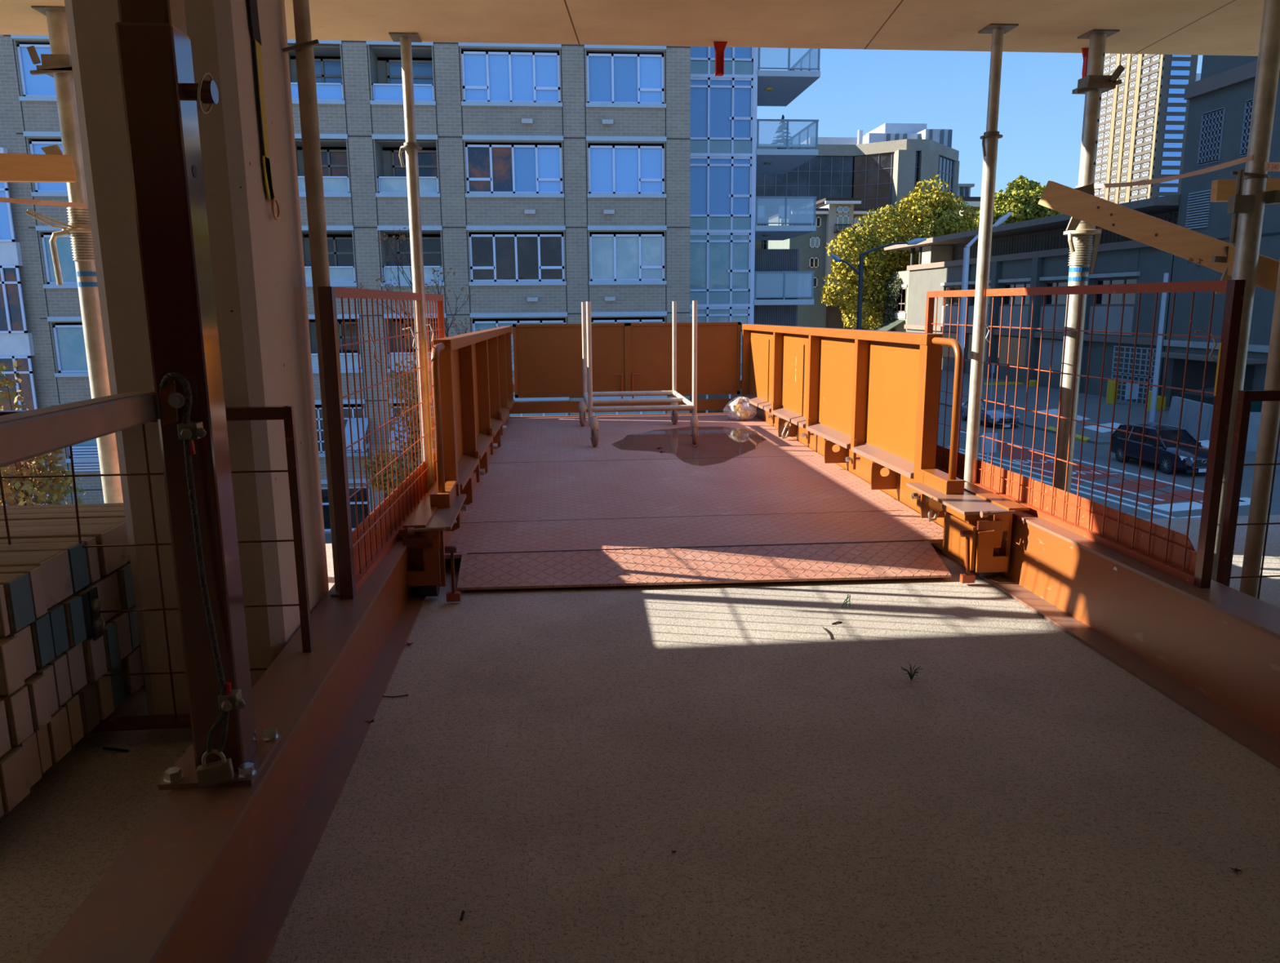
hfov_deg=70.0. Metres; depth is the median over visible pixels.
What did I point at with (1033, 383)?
bollard
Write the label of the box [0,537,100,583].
timber beam
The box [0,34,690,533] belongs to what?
brick building
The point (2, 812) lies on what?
timber beam
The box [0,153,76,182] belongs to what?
brace
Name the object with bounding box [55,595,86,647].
timber beam
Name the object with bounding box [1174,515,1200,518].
bar
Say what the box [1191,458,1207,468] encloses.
grille
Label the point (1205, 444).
zebra crossing
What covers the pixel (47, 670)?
timber beam
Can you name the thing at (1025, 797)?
floor
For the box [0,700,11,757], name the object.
timber beam
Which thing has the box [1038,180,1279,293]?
wooden plank
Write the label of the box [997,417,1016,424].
grille
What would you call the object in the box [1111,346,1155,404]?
metal gate
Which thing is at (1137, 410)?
sidewalk
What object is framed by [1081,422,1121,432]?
zebra crossing
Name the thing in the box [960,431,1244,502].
lane line
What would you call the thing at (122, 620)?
timber beam
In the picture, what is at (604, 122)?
wall vent
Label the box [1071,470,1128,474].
lane lettering
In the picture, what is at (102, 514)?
timber beam
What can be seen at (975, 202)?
gabled house
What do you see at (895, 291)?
climbing ivy
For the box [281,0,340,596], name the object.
post
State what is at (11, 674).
timber beam
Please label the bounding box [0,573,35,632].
timber beam
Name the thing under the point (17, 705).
timber beam
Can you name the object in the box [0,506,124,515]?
timber beam
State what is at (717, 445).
puddle
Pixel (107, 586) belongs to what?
timber beam
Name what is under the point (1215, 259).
clamp
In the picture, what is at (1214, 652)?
beam
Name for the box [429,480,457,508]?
socket
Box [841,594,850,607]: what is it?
strands
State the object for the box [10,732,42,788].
timber beam
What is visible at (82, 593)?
timber beam
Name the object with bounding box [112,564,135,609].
timber beam
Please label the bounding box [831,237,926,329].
street lamp
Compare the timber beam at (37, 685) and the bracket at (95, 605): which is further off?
the bracket at (95, 605)
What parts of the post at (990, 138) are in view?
head plate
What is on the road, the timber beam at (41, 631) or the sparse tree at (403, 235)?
the sparse tree at (403, 235)
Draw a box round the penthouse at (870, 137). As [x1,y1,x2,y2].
[862,133,920,143]
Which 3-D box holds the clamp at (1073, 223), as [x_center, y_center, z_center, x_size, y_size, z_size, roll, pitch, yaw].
[2.194,-1.367,4.551,0.172,0.225,0.025,-1,11,-5]
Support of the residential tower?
on the road
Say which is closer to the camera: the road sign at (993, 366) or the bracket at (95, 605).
the bracket at (95, 605)
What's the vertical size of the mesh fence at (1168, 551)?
1.055 m
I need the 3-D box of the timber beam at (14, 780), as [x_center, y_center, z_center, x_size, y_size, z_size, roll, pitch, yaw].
[-2.751,0.772,2.176,2.400,0.132,0.097,-1,11,-5]
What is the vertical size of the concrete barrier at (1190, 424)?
1.900 m
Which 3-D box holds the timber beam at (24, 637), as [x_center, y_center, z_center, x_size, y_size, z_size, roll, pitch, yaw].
[-2.782,0.475,2.256,2.400,0.132,0.077,-1,11,-5]
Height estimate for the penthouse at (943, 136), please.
5.777 m
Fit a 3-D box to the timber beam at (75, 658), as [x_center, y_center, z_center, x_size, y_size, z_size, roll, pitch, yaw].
[-2.805,0.565,2.512,2.400,0.132,0.083,-1,11,-5]
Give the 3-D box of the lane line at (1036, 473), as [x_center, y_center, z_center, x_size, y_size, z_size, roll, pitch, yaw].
[16.867,-0.531,40.443,0.200,0.014,15.532,-3,11,-11]
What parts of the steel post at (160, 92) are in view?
hinge plate, plate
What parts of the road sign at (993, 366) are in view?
sign post, sign plate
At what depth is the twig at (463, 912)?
1.98 m
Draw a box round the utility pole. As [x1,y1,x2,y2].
[1148,272,1168,422]
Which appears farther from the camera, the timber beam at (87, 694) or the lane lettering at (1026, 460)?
the lane lettering at (1026, 460)
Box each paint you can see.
[983,382,1024,385]
[1044,426,1090,443]
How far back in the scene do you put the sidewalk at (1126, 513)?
30.93 m
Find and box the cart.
[578,300,698,446]
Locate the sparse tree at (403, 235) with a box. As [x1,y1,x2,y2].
[360,222,513,396]
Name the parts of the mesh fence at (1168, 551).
fence post, rail, rail, fence post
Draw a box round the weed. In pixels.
[900,663,923,680]
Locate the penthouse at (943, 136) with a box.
[918,128,951,146]
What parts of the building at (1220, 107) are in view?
pane, dark doorway, cornice, pane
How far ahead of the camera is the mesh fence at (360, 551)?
3.62 m
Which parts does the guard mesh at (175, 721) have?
rail, rail, fence post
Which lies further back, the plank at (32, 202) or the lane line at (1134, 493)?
the lane line at (1134, 493)
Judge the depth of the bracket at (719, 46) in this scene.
4.72 m
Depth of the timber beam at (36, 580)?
2.40 m
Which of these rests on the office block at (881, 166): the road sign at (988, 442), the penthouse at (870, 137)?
the penthouse at (870, 137)
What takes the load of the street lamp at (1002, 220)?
on the road
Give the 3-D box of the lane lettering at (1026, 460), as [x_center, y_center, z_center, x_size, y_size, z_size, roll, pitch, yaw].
[18.412,-0.935,42.430,2.027,0.004,0.875,0,11,1]
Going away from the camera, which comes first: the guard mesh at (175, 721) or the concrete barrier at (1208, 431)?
the guard mesh at (175, 721)
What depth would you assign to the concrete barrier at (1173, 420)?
51.56 m
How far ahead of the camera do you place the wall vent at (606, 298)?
29.32 m
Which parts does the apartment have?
pane, pane, pane, pane, pane, balcony rail, pane, pane, balcony rail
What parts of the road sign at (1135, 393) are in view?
sign plate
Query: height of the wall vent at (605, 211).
0.130 m
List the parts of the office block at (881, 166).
dark panel, dark panel, dark panel, dark panel, dark panel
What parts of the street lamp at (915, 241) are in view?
arm, arm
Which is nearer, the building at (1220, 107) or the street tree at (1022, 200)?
the building at (1220, 107)
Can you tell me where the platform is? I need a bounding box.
[398,321,1029,602]
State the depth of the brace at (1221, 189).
4.42 m
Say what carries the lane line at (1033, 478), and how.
on the road
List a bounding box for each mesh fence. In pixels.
[317,286,444,599]
[924,280,1245,588]
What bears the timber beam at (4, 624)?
on the timber beam at (11, 674)
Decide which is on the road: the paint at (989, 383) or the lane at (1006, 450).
the lane at (1006, 450)
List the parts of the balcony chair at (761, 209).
backrest, seat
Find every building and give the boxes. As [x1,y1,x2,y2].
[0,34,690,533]
[871,194,1180,403]
[1146,54,1279,408]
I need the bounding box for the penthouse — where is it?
[866,123,927,134]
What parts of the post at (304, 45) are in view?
plate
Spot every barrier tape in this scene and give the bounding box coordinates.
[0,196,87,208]
[1090,154,1253,188]
[1263,162,1279,171]
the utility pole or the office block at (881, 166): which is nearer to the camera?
the utility pole
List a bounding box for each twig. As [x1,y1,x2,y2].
[102,746,128,752]
[382,694,408,697]
[459,911,464,920]
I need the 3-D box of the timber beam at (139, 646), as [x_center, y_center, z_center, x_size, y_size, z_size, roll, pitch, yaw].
[-2.822,0.623,2.938,2.400,0.132,0.084,-1,11,-5]
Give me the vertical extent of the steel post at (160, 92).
2.355 m
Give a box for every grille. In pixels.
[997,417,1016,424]
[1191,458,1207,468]
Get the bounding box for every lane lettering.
[1013,459,1053,462]
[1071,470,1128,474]
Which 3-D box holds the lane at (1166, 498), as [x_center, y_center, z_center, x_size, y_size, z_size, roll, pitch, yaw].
[20.268,0.598,34.475,3.833,0.012,1.245,-7,13,-30]
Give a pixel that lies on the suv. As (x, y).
(1166, 450)
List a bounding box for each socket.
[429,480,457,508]
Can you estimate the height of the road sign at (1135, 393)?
2.611 m
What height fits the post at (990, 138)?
2.320 m
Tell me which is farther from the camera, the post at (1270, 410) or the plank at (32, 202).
the plank at (32, 202)
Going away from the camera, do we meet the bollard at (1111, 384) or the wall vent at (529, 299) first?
the wall vent at (529, 299)
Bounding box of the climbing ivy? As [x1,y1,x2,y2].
[881,275,902,331]
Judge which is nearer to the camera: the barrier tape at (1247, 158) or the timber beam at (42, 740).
the timber beam at (42, 740)
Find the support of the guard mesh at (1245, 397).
on the floor
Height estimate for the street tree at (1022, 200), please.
23.732 m
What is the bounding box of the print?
[1266,164,1279,169]
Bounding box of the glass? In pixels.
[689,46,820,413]
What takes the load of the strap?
hanging from the concrete column
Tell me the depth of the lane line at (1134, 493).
38.04 m
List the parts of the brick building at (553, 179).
pane, pane, pane, pane, window sill, pane, window sill, pane, window sill, pane, window sill, pane, window sill, pane, pane, balcony rail, window sill, pane, balcony rail, window sill, pane, pane, balcony rail, window sill, pane, pane, balcony rail, window sill, pane, pane, window sill, pane, pane, window sill, balcony rail, pane, window sill, balcony rail, window sill, pane, balcony rail, pane, pane, balcony rail, window sill, pane, pane, pane, pane, pane, pane, pane, pane, window sill, window sill, pane, window sill, pane, pane, pane, pane, pane, window sill, pane, pane, window sill, pane, window sill, pane, pane, pane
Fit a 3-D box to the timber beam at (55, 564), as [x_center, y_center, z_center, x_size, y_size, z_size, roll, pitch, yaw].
[-2.803,0.300,2.419,2.400,0.132,0.140,-1,11,-5]
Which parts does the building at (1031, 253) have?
pane, roof post, roof post, spandrel panel, panel, pane, spandrel panel, panel, pane, spandrel panel, panel, pane, spandrel panel, pane, panel, spandrel panel, panel, pane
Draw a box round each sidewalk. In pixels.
[939,369,1204,444]
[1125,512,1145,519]
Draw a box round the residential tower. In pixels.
[1093,53,1200,204]
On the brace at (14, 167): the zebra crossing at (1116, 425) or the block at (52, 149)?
the block at (52, 149)
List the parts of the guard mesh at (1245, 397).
fence post, rail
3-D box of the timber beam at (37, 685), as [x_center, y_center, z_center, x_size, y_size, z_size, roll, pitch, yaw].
[-2.762,0.609,2.291,2.400,0.132,0.065,-1,11,-5]
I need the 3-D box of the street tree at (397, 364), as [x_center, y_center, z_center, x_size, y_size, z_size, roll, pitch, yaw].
[-6.056,-0.427,23.883,1.874,6.462,1.432,-1,11,-5]
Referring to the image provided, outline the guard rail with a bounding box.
[0,391,160,467]
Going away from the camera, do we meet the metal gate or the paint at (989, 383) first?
the metal gate
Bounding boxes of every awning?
[344,417,369,451]
[388,417,419,451]
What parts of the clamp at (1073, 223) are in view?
plate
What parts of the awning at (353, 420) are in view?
awning arm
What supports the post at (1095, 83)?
on the floor
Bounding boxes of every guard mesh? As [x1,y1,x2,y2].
[0,405,313,732]
[1216,389,1279,599]
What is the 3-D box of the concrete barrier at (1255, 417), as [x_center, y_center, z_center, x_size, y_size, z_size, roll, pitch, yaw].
[30.628,-2.408,44.610,1.788,1.900,0.600,4,12,20]
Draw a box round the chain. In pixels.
[160,372,245,753]
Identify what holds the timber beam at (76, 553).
on the timber beam at (82, 593)
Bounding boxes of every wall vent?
[521,118,533,124]
[524,209,535,213]
[527,297,537,301]
[601,119,613,124]
[603,209,614,214]
[604,296,615,301]
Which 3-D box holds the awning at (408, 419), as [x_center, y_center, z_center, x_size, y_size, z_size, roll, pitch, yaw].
[-7.506,-1.497,29.057,0.764,0.900,1.200,-1,11,-5]
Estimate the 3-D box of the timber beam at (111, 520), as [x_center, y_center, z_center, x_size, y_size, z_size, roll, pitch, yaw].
[-2.842,0.218,2.849,2.400,0.132,0.088,-1,11,-5]
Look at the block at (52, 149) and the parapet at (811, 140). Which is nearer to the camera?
the block at (52, 149)
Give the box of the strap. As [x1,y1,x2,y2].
[248,0,279,220]
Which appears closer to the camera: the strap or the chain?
the chain
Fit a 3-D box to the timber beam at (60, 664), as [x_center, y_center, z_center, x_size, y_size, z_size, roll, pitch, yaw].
[-2.795,0.581,2.431,2.400,0.132,0.066,-1,11,-5]
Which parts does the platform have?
latch rod, bent handrail, plate, rail, panel, rail, rail, rail, rail, rail, gate frame, gate frame, deck plate, ramp plate, rail, rail, rail, panel, rail, rail, bent handrail, plate, latch rod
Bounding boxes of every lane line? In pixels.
[946,447,1151,506]
[948,446,1163,501]
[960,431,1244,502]
[1013,471,1177,518]
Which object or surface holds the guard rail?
attached to the steel post at (160, 92)
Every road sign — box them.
[980,432,997,462]
[990,364,995,398]
[1124,382,1139,421]
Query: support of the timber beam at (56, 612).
on the timber beam at (60, 664)
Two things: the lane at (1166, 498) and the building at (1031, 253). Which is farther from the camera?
the building at (1031, 253)
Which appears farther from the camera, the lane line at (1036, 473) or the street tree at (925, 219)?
the street tree at (925, 219)
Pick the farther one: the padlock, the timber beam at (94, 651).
the timber beam at (94, 651)
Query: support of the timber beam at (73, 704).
on the floor
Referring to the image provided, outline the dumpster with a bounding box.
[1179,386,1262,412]
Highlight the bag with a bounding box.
[723,396,756,420]
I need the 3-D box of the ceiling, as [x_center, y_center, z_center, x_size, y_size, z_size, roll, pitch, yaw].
[0.486,-0.387,-5.603,28.000,0.220,21.100,-1,11,-5]
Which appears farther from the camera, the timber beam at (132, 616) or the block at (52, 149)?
the block at (52, 149)
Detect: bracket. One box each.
[87,587,104,640]
[713,41,727,75]
[1081,48,1088,78]
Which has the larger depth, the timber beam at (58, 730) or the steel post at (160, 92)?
the timber beam at (58, 730)
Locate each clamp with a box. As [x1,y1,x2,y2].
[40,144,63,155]
[1066,183,1094,230]
[1211,244,1235,293]
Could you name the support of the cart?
on the platform
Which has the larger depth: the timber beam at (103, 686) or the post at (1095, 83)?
the post at (1095, 83)
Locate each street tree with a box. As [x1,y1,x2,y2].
[0,360,84,506]
[360,449,399,498]
[373,341,434,499]
[820,174,978,330]
[973,175,1062,228]
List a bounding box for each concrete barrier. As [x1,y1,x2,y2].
[1166,396,1192,429]
[1182,400,1213,439]
[1204,405,1213,440]
[1245,412,1279,453]
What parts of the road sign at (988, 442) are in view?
sign post, sign plate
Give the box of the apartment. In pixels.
[766,197,893,330]
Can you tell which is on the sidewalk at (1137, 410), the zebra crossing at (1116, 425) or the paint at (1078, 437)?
the paint at (1078, 437)
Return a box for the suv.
[1111,422,1208,474]
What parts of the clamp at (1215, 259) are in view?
plate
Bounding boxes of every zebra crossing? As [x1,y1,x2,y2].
[1036,408,1090,420]
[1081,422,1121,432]
[1198,440,1209,448]
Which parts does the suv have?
window trim, roof rail, roof rail, number plate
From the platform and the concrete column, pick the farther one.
the platform
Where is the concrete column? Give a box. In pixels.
[64,0,328,734]
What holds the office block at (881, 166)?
on the road
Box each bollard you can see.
[1028,379,1037,386]
[1106,380,1118,404]
[1146,390,1151,411]
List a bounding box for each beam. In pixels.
[0,502,124,510]
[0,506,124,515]
[0,511,124,520]
[0,517,130,561]
[0,523,127,575]
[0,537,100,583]
[0,542,89,592]
[0,550,73,608]
[0,565,47,618]
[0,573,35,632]
[0,584,10,636]
[0,636,24,695]
[0,686,34,746]
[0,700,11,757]
[0,746,30,813]
[0,790,4,817]
[6,625,36,679]
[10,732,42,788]
[22,675,51,730]
[26,613,54,667]
[31,665,58,715]
[33,724,52,773]
[35,537,426,962]
[45,604,69,657]
[45,653,71,706]
[46,706,71,764]
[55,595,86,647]
[60,694,84,746]
[61,642,87,694]
[69,588,92,636]
[74,682,99,733]
[81,634,107,682]
[83,572,120,622]
[87,671,114,720]
[102,622,120,670]
[105,613,132,660]
[107,660,125,708]
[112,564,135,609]
[119,604,140,649]
[121,647,144,695]
[137,644,144,683]
[931,510,1279,769]
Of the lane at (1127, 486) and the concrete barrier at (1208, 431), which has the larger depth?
the concrete barrier at (1208, 431)
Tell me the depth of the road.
40.28 m
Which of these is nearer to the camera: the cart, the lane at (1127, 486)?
the cart
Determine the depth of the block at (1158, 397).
60.98 m
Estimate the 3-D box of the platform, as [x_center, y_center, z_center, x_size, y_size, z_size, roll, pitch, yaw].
[0.137,-0.571,7.067,2.986,1.235,6.197,-1,11,-5]
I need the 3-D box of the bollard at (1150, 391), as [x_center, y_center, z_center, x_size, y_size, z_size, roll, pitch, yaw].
[33.721,-5.270,60.345,0.340,1.494,0.340,-1,11,-5]
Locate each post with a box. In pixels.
[25,5,123,503]
[115,0,281,791]
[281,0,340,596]
[388,31,434,491]
[963,22,1018,484]
[1052,29,1124,493]
[1211,0,1279,581]
[1239,261,1279,598]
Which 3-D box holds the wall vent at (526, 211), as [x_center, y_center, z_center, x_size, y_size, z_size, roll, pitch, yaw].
[-3.452,-8.456,28.662,0.340,0.130,0.150,-1,11,-5]
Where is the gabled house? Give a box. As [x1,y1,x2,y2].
[955,196,980,225]
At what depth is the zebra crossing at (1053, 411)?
59.63 m
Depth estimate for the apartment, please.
125.06 m
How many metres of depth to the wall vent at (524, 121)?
28.08 m
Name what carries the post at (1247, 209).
on the floor
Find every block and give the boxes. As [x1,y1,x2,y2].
[755,123,959,265]
[957,183,974,217]
[1155,395,1166,409]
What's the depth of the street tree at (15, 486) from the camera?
20.93 m
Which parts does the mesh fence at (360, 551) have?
fence post, rail, rail, fence post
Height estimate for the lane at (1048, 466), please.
0.012 m
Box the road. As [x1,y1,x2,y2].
[315,402,1279,543]
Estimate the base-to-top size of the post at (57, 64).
2.630 m
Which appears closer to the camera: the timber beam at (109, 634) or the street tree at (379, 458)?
the timber beam at (109, 634)
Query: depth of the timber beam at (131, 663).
2.93 m
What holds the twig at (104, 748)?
on the floor
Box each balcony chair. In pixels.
[755,205,766,225]
[778,205,792,225]
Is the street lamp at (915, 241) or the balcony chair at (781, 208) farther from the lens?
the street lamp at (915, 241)
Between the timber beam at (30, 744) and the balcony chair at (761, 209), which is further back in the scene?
the balcony chair at (761, 209)
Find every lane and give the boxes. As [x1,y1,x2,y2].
[996,440,1053,461]
[1012,458,1119,484]
[1090,478,1172,496]
[1132,490,1204,504]
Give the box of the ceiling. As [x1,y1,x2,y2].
[0,0,1264,56]
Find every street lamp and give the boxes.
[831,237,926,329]
[957,212,1012,448]
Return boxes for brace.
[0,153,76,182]
[1210,177,1279,201]
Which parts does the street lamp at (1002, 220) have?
arm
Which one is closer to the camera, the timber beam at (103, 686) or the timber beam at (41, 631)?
the timber beam at (41, 631)
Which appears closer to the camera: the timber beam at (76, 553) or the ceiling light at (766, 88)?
the timber beam at (76, 553)
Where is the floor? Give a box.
[0,515,1279,962]
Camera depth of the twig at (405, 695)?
3.09 m
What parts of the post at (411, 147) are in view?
head plate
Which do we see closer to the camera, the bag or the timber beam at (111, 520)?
the timber beam at (111, 520)
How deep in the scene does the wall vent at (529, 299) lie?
29.10 m
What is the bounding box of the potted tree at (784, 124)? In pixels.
[770,114,793,149]
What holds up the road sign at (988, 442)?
on the road
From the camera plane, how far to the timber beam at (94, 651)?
2.68 m
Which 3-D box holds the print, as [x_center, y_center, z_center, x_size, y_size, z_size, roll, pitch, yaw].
[2.551,-1.268,3.685,0.001,0.030,0.067,-1,11,-2]
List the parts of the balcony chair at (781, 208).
backrest, seat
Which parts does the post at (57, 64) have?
head plate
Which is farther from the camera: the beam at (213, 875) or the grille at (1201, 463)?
the grille at (1201, 463)
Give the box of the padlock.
[195,749,234,788]
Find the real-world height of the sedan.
1.462 m
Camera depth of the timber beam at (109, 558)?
2.80 m
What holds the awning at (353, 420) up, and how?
attached to the brick building at (553, 179)
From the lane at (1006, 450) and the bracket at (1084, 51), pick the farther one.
the lane at (1006, 450)
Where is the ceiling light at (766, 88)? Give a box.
[764,87,773,90]
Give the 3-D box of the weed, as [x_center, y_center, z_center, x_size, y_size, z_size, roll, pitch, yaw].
[0.952,0.672,3.200,0.072,0.051,0.056,-10,14,-40]
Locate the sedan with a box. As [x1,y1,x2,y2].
[960,398,1019,427]
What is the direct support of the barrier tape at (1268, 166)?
attached to the post at (1247, 209)
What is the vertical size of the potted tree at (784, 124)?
1.505 m
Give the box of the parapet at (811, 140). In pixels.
[800,137,857,144]
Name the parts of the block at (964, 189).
cornice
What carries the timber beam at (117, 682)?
on the floor
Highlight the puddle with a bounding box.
[612,426,766,466]
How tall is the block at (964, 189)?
32.515 m
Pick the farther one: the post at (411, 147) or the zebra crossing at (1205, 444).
the zebra crossing at (1205, 444)
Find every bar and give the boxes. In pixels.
[1146,497,1269,511]
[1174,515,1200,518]
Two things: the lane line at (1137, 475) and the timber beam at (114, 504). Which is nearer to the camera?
the timber beam at (114, 504)
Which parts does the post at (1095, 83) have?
head plate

